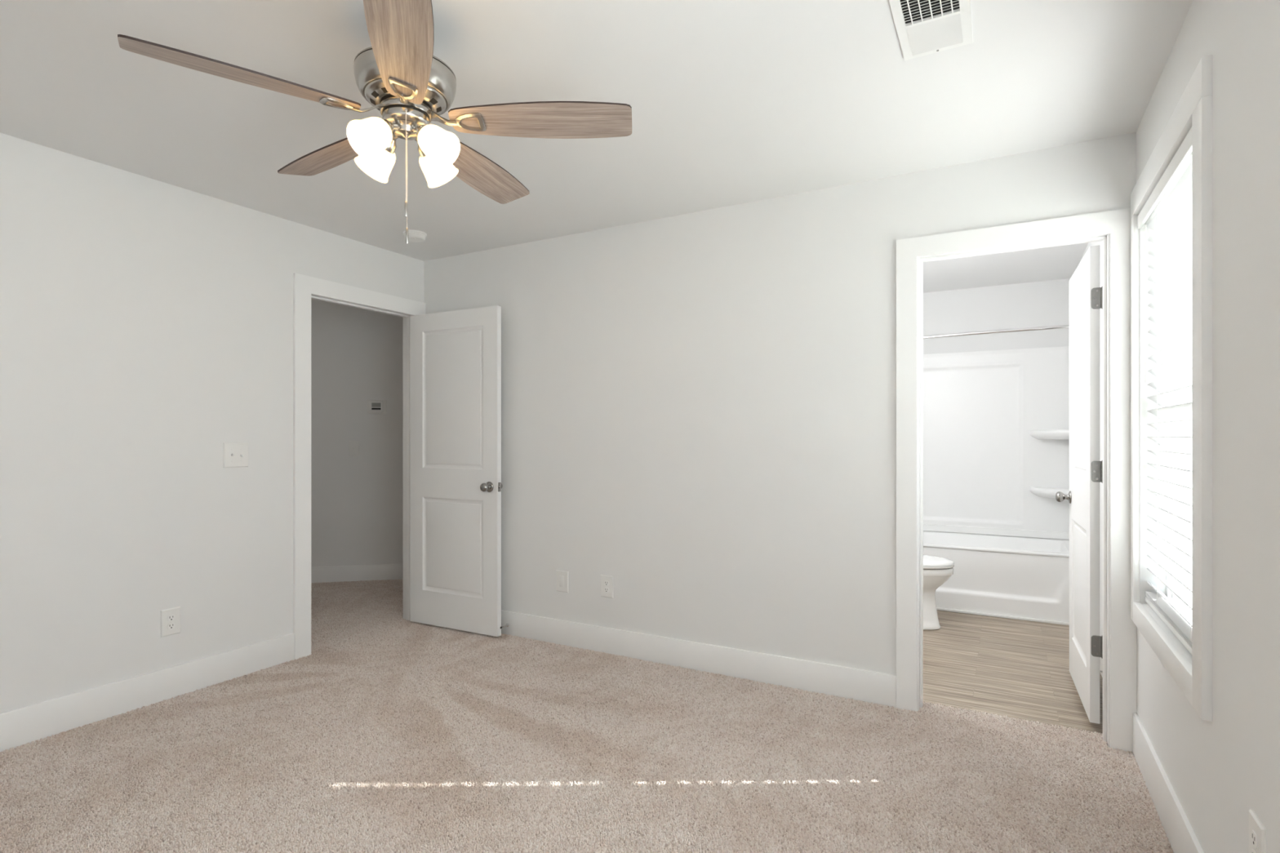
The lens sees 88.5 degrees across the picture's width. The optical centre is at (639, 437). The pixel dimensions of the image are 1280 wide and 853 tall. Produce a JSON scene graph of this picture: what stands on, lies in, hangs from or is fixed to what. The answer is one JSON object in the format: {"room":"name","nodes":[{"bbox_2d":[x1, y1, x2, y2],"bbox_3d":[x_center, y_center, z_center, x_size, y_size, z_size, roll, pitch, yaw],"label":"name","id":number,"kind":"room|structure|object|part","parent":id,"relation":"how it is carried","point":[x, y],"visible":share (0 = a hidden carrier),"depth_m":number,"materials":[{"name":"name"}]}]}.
{"room":"empty bedroom","nodes":[
{"label":"empty bedroom","id":0,"kind":"room"},
{"bbox_2d":[0,133,423,713],"bbox_3d":[-2.430,0.017,2.891,0.115,2.440,3.730,0,0,29],"label":"wall","id":1,"kind":"structure","parent":0,"point":[146,324],"depth_m":3.01,"materials":[{"name":"white paint"}]},
{"bbox_2d":[0,633,294,751],"bbox_3d":[-2.604,1.169,2.447,0.016,0.155,2.785,0,0,29],"label":"baseboard","id":2,"kind":"structure","parent":1,"relation":"attached to","point":[28,724],"depth_m":2.99,"materials":[{"name":"white paint"}]},
{"bbox_2d":[160,606,180,637],"bbox_3d":[-2.230,0.878,3.126,0.009,0.126,0.084,0,0,29],"label":"power outlet","id":3,"kind":"object","parent":1,"relation":"attached to","point":[170,618],"visible":1,"depth_m":3.12,"materials":[{"name":"white plastic"}]},
{"bbox_2d":[167,622,175,629],"bbox_3d":[-2.227,0.897,3.124,0.002,0.029,0.034,0,0,29],"label":"receptacle","id":4,"kind":"object","parent":3,"relation":"attached to","point":[170,625],"depth_m":3.12,"materials":[{"name":"grey plastic"}]},
{"bbox_2d":[167,614,175,621],"bbox_3d":[-2.227,0.859,3.124,0.002,0.029,0.034,0,0,29],"label":"receptacle","id":5,"kind":"object","parent":3,"relation":"attached to","point":[170,617],"depth_m":3.12,"materials":[{"name":"grey plastic"}]},
{"bbox_2d":[222,442,248,467],"bbox_3d":[-2.077,0.092,3.389,0.022,0.126,0.126,0,0,29],"label":"light switch","id":6,"kind":"object","parent":1,"relation":"attached to","point":[234,455],"visible":1,"depth_m":3.39,"materials":[{"name":"white plastic"}]},
{"bbox_2d":[293,272,426,659],"bbox_3d":[-1.748,0.167,4.105,0.133,2.161,0.944,0,0,29],"label":"door frame","id":7,"kind":"structure","parent":1,"relation":"attached to","point":[305,288],"depth_m":3.73,"materials":[{"name":"white paint"}]},
{"bbox_2d":[409,305,502,636],"bbox_3d":[-1.194,0.208,4.221,0.760,2.033,0.168,0,0,28],"label":"door","id":8,"kind":"structure","parent":1,"relation":"in","point":[455,485],"depth_m":4.20,"materials":[{"name":"white paint"}]},
{"bbox_3d":[-0.946,0.307,4.033,0.065,0.065,0.066,0,0,28],"label":"knob","id":9,"kind":"part","parent":8,"relation":"part of","materials":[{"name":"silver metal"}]},
{"bbox_2d":[311,298,403,567],"bbox_3d":[-2.581,0.017,5.684,2.450,2.440,0.100,0,0,-12],"label":"wall","id":10,"kind":"structure","parent":0,"point":[357,354],"depth_m":5.66,"materials":[{"name":"white paint"}]},
{"bbox_2d":[311,564,403,582],"bbox_3d":[-2.569,1.175,5.630,2.450,0.143,0.016,0,0,-12],"label":"baseboard","id":11,"kind":"structure","parent":10,"relation":"attached to","point":[383,571],"depth_m":5.65,"materials":[{"name":"white paint"}]},
{"bbox_2d":[367,400,386,413],"bbox_3d":[-2.275,-0.262,5.684,0.158,0.119,0.025,0,0,-12],"label":"thermostat","id":12,"kind":"object","parent":10,"relation":"attached to","point":[374,406],"visible":1,"depth_m":5.68,"materials":[{"name":"white plastic"}]},
{"bbox_2d":[0,579,1173,852],"bbox_3d":[-1.320,1.264,3.823,6.925,0.066,6.463,0,0,29],"label":"floor","id":13,"kind":"structure","parent":0,"point":[395,734],"depth_m":2.52,"materials":[{"name":"beige carpet"}]},
{"bbox_2d":[923,554,954,630],"bbox_3d":[1.671,0.855,4.410,0.790,0.765,0.450,0,0,29],"label":"toilet","id":14,"kind":"object","parent":13,"relation":"on","point":[937,571],"visible":0.27,"depth_m":4.22,"materials":[{"name":"white ceramic"}]},
{"bbox_3d":[1.776,0.826,4.351,0.550,0.015,0.370,0,0,29],"label":"seat","id":15,"kind":"part","parent":14,"relation":"part of","materials":[{"name":"white"}]},
{"bbox_3d":[1.776,0.802,4.351,0.550,0.028,0.370,0,0,29],"label":"lid","id":16,"kind":"part","parent":14,"relation":"part of","materials":[{"name":"white"}]},
{"bbox_2d":[923,530,1069,622],"bbox_3d":[2.419,1.006,5.004,1.523,0.462,0.768,0,0,29],"label":"bathtub","id":17,"kind":"object","parent":13,"relation":"on","point":[1027,577],"visible":0.52,"depth_m":4.57,"materials":[{"name":"white plastic"}]},
{"bbox_2d":[923,346,1069,539],"bbox_3d":[2.420,0.043,5.010,1.528,1.460,0.756,0,0,29],"label":"tub surround","id":18,"kind":"object","parent":17,"relation":"on","point":[996,423],"visible":0.65,"depth_m":5.20,"materials":[{"name":"white plastic"}]},
{"bbox_2d":[1029,486,1069,498],"bbox_3d":[3.072,0.417,4.918,0.265,0.072,0.265,0,0,29],"label":"corner shelf","id":19,"kind":"object","parent":18,"relation":"attached to","point":[1035,492],"depth_m":4.94,"materials":[{"name":"white plastic"}]},
{"bbox_2d":[1029,429,1069,439],"bbox_3d":[3.072,-0.019,4.918,0.265,0.072,0.265,0,0,29],"label":"corner shelf","id":20,"kind":"object","parent":18,"relation":"attached to","point":[1033,433],"depth_m":4.86,"materials":[{"name":"white plastic"}]},
{"bbox_2d":[923,530,1069,557],"bbox_3d":[2.419,0.954,5.004,1.523,0.357,0.768,0,0,29],"label":"basin","id":21,"kind":"object","parent":17,"relation":"in","point":[938,544],"depth_m":4.98,"materials":[{"name":"white plastic"}]},
{"bbox_2d":[936,607,1069,625],"bbox_3d":[2.232,1.232,4.665,1.524,0.018,0.015,0,0,29],"label":"trim","id":22,"kind":"structure","parent":17,"relation":"attached to","point":[937,608],"depth_m":4.51,"materials":[{"name":"white paint"}]},
{"bbox_2d":[0,0,1193,293],"bbox_3d":[-1.251,-1.243,3.793,7.075,0.080,6.650,0,0,29],"label":"ceiling","id":23,"kind":"structure","parent":0,"point":[732,102],"depth_m":2.32,"materials":[{"name":"white paint"}]},
{"bbox_2d":[117,0,631,244],"bbox_3d":[-0.700,-0.882,1.954,1.262,0.641,1.276,0,0,29],"label":"ceiling fan","id":24,"kind":"object","parent":23,"relation":"hanging from","point":[399,75],"visible":1,"depth_m":1.86,"materials":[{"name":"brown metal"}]},
{"bbox_3d":[-1.004,-0.925,1.691,0.530,0.006,0.150,0,14,-36],"label":"blade","id":25,"kind":"part","parent":24,"relation":"part of","materials":[{"name":"brown wood"}]},
{"bbox_3d":[-1.002,-0.925,2.156,0.530,0.006,0.150,0,14,36],"label":"blade","id":26,"kind":"part","parent":24,"relation":"part of","materials":[{"name":"brown wood"}]},
{"bbox_3d":[-0.738,-0.836,1.821,0.107,0.107,0.086,0,41,28],"label":"lamp shade","id":27,"kind":"part","parent":24,"relation":"part of","materials":[{"name":"white glass"}]},
{"bbox_3d":[-0.735,-0.842,1.827,0.048,0.048,0.060,0,41,28],"label":"bulb","id":28,"kind":"part","parent":24,"relation":"part of","materials":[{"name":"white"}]},
{"bbox_3d":[-0.786,-0.836,1.977,0.086,0.107,0.107,-45,-19,21],"label":"lamp shade","id":29,"kind":"part","parent":24,"relation":"part of","materials":[{"name":"white glass"}]},
{"bbox_2d":[382,119,394,133],"bbox_3d":[-0.717,-0.875,1.859,0.051,0.051,0.038,0,41,28],"label":"socket","id":30,"kind":"object","parent":24,"relation":"attached to","point":[391,126],"depth_m":1.84,"materials":[{"name":"silver metal"}]},
{"bbox_2d":[385,139,396,153],"bbox_3d":[-0.747,-0.875,1.956,0.038,0.051,0.051,-45,-19,21],"label":"socket","id":31,"kind":"object","parent":24,"relation":"attached to","point":[391,148],"depth_m":1.95,"materials":[{"name":"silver metal"}]},
{"bbox_3d":[-0.724,-0.888,1.944,0.034,0.024,0.018,0,0,29],"label":"lamp arm","id":32,"kind":"part","parent":24,"relation":"part of","materials":[{"name":"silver metal"}]},
{"bbox_3d":[-0.705,-0.888,1.882,0.018,0.024,0.034,0,0,29],"label":"lamp arm","id":33,"kind":"part","parent":24,"relation":"part of","materials":[{"name":"silver metal"}]},
{"bbox_3d":[-0.562,-0.925,1.547,0.150,0.006,0.530,14,-4,-17],"label":"blade","id":34,"kind":"part","parent":24,"relation":"part of","materials":[{"name":"brown wood"}]},
{"bbox_2d":[382,104,429,125],"bbox_3d":[-0.683,-0.923,1.923,0.131,0.034,0.131,0,0,29],"label":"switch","id":35,"kind":"object","parent":24,"relation":"attached to","point":[397,114],"depth_m":1.88,"materials":[{"name":"silver metal"}]},
{"bbox_3d":[-0.662,-0.801,1.863,0.008,0.265,0.011,0,0,-19],"label":"pull chain","id":36,"kind":"part","parent":24,"relation":"part of","materials":[{"name":"silver metal"}]},
{"bbox_3d":[-0.677,-0.746,1.910,0.008,0.277,0.009,0,0,-27],"label":"pull chain","id":37,"kind":"part","parent":24,"relation":"part of","materials":[{"name":"silver metal"}]},
{"bbox_3d":[-0.643,-0.888,1.901,0.034,0.024,0.018,0,0,29],"label":"lamp arm","id":38,"kind":"part","parent":24,"relation":"part of","materials":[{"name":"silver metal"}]},
{"bbox_2d":[416,124,426,136],"bbox_3d":[-0.620,-0.875,1.889,0.038,0.051,0.051,45,19,21],"label":"socket","id":39,"kind":"object","parent":24,"relation":"attached to","point":[420,128],"depth_m":1.87,"materials":[{"name":"silver metal"}]},
{"bbox_2d":[417,143,426,156],"bbox_3d":[-0.650,-0.875,1.986,0.051,0.051,0.038,0,-41,28],"label":"socket","id":40,"kind":"object","parent":24,"relation":"attached to","point":[420,152],"depth_m":1.98,"materials":[{"name":"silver metal"}]},
{"bbox_3d":[-0.587,-0.842,1.872,0.060,0.048,0.048,45,19,21],"label":"bulb","id":41,"kind":"part","parent":24,"relation":"part of","materials":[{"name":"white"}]},
{"bbox_3d":[-0.629,-0.836,2.025,0.107,0.107,0.086,0,-41,28],"label":"lamp shade","id":42,"kind":"part","parent":24,"relation":"part of","materials":[{"name":"white glass"}]},
{"bbox_3d":[-0.581,-0.836,1.868,0.086,0.107,0.107,45,19,21],"label":"lamp shade","id":43,"kind":"part","parent":24,"relation":"part of","materials":[{"name":"white glass"}]},
{"bbox_3d":[-0.561,-0.925,2.298,0.150,0.006,0.530,-14,-4,18],"label":"blade","id":44,"kind":"part","parent":24,"relation":"part of","materials":[{"name":"brown wood"}]},
{"bbox_3d":[-0.288,-0.925,1.922,0.530,0.006,0.150,0,-13,0],"label":"blade","id":45,"kind":"part","parent":24,"relation":"part of","materials":[{"name":"brown wood"}]},
{"bbox_2d":[403,230,426,242],"bbox_3d":[-1.328,-1.182,3.881,0.132,0.042,0.132,0,0,29],"label":"smoke detector","id":46,"kind":"object","parent":23,"relation":"attached to","point":[415,236],"visible":0.91,"depth_m":3.84,"materials":[{"name":"white plastic"}]},
{"bbox_2d":[888,0,973,60],"bbox_3d":[0.838,-1.197,1.884,0.194,0.011,0.360,0,0,29],"label":"ceiling vent","id":47,"kind":"object","parent":23,"relation":"in","point":[923,27],"visible":1,"depth_m":1.91,"materials":[{"name":"white plastic"}]},
{"bbox_2d":[423,132,1136,675],"bbox_3d":[0.218,0.017,3.623,4.040,2.440,0.115,0,0,29],"label":"wall","id":48,"kind":"structure","parent":0,"point":[699,408],"depth_m":3.41,"materials":[{"name":"white paint"}]},
{"bbox_2d":[555,569,568,592],"bbox_3d":[-0.465,0.862,3.931,0.088,0.126,0.007,0,0,29],"label":"blank plate","id":49,"kind":"object","parent":48,"relation":"attached to","point":[562,576],"visible":1,"depth_m":3.93,"materials":[{"name":"white plastic"}]},
{"bbox_2d":[600,574,613,598],"bbox_3d":[-0.191,0.858,3.778,0.084,0.126,0.009,0,0,29],"label":"power outlet","id":50,"kind":"object","parent":48,"relation":"attached to","point":[606,581],"visible":1,"depth_m":3.77,"materials":[{"name":"white plastic"}]},
{"bbox_2d":[604,586,608,592],"bbox_3d":[-0.193,0.877,3.775,0.034,0.029,0.002,0,0,29],"label":"receptacle","id":51,"kind":"object","parent":50,"relation":"attached to","point":[606,588],"depth_m":3.77,"materials":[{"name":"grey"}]},
{"bbox_2d":[604,580,608,586],"bbox_3d":[-0.193,0.839,3.775,0.034,0.029,0.002,0,0,29],"label":"receptacle","id":52,"kind":"object","parent":50,"relation":"attached to","point":[606,582],"depth_m":3.77,"materials":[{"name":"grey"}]},
{"bbox_2d":[501,609,896,707],"bbox_3d":[-0.142,1.171,3.750,3.018,0.153,0.016,0,0,29],"label":"baseboard","id":53,"kind":"structure","parent":48,"relation":"attached to","point":[877,687],"depth_m":3.44,"materials":[{"name":"white paint"}]},
{"bbox_2d":[896,208,1137,752],"bbox_3d":[1.592,0.172,2.851,0.886,2.149,0.133,0,0,29],"label":"door frame","id":54,"kind":"structure","parent":48,"relation":"attached to","point":[1113,228],"depth_m":2.76,"materials":[{"name":"white paint"}]},
{"bbox_2d":[1055,244,1102,724],"bbox_3d":[2.083,0.200,3.092,0.167,2.022,0.709,0,0,27],"label":"door","id":55,"kind":"structure","parent":48,"relation":"in","point":[1086,295],"depth_m":2.95,"materials":[{"name":"white paint"}]},
{"bbox_3d":[2.166,0.306,3.366,0.066,0.065,0.065,0,0,27],"label":"knob","id":56,"kind":"part","parent":55,"relation":"part of","materials":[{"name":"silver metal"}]},
{"bbox_3d":[2.083,0.200,3.091,0.035,2.022,0.690,0,0,27],"label":"panel","id":57,"kind":"part","parent":55,"relation":"part of","materials":[{"name":"white paint"}]},
{"bbox_2d":[923,278,1070,354],"bbox_3d":[2.645,0.017,5.379,1.795,2.440,0.100,0,0,29],"label":"wall","id":58,"kind":"structure","parent":0,"point":[1043,303],"depth_m":5.21,"materials":[{"name":"white paint"}]},
{"bbox_2d":[1079,0,1279,852],"bbox_3d":[1.778,0.017,2.116,0.150,2.440,6.450,0,0,29],"label":"wall","id":59,"kind":"structure","parent":0,"point":[1221,769],"depth_m":1.48,"materials":[{"name":"white paint"}]},
{"bbox_2d":[923,324,1069,338],"bbox_3d":[2.220,-0.716,4.648,1.530,0.082,0.060,0,0,29],"label":"shower rod","id":60,"kind":"object","parent":59,"relation":"attached to","point":[1062,326],"visible":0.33,"depth_m":4.50,"materials":[{"name":"silver metal"}]},
{"bbox_2d":[1099,657,1102,678],"bbox_3d":[2.451,1.174,3.500,0.013,0.134,1.795,0,0,29],"label":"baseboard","id":61,"kind":"structure","parent":59,"relation":"attached to","point":[1100,658],"depth_m":3.41,"materials":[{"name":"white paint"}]},
{"bbox_2d":[1133,712,1204,852],"bbox_3d":[1.044,1.165,0.956,0.016,0.165,3.711,0,0,29],"label":"baseboard","id":62,"kind":"structure","parent":59,"relation":"attached to","point":[1180,834],"depth_m":2.10,"materials":[{"name":"white paint"}]},
{"bbox_2d":[1130,54,1212,721],"bbox_3d":[1.681,-0.122,2.115,0.024,1.669,1.066,0,0,29],"label":"window casing","id":63,"kind":"structure","parent":59,"relation":"in","point":[1193,109],"depth_m":1.71,"materials":[{"name":"white paint"}]},
{"bbox_2d":[1137,127,1191,654],"bbox_3d":[1.724,-0.112,2.114,0.074,1.474,0.889,0,0,29],"label":"window blind","id":64,"kind":"object","parent":63,"relation":"attached to","point":[1167,211],"visible":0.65,"depth_m":2.19,"materials":[{"name":"white plastic"}]},
{"bbox_3d":[1.847,-0.102,2.312,0.047,1.413,0.002,0,0,29],"label":"ladder cord","id":65,"kind":"part","parent":64,"relation":"part of","materials":[{"name":"white fabric"}]},
{"bbox_3d":[1.734,0.616,2.108,0.052,0.019,0.881,0,0,29],"label":"rail","id":66,"kind":"part","parent":64,"relation":"part of","materials":[{"name":"white plastic"}]},
{"bbox_3d":[1.614,-0.102,1.892,0.047,1.413,0.002,0,0,29],"label":"ladder cord","id":67,"kind":"part","parent":64,"relation":"part of","materials":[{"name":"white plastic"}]},
{"bbox_2d":[1165,384,1191,621],"bbox_3d":[1.794,-0.108,2.075,0.062,1.490,0.905,0,0,29],"label":"window","id":68,"kind":"structure","parent":59,"relation":"in","point":[1180,543],"depth_m":2.43,"materials":[{"name":"white glass"}]},
{"bbox_2d":[1248,808,1266,852],"bbox_3d":[1.260,0.843,1.345,0.009,0.126,0.084,0,0,29],"label":"power outlet","id":69,"kind":"object","parent":59,"relation":"attached to","point":[1257,832],"visible":1,"depth_m":1.34,"materials":[{"name":"white plastic"}]},
{"bbox_2d":[1250,830,1257,848],"bbox_3d":[1.258,0.824,1.346,0.002,0.029,0.034,0,0,29],"label":"receptacle","id":70,"kind":"object","parent":69,"relation":"attached to","point":[1254,833],"depth_m":1.34,"materials":[{"name":"grey plastic"}]},
{"label":"outside","id":71,"kind":"structure","parent":0,"visible":0},
{"bbox_2d":[1189,484,1191,600],"bbox_3d":[26.573,1.887,-11.036,55.875,0.100,60.000,0,0,29],"label":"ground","id":72,"kind":"structure","parent":71,"point":[1189,484],"depth_m":10.85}
]}

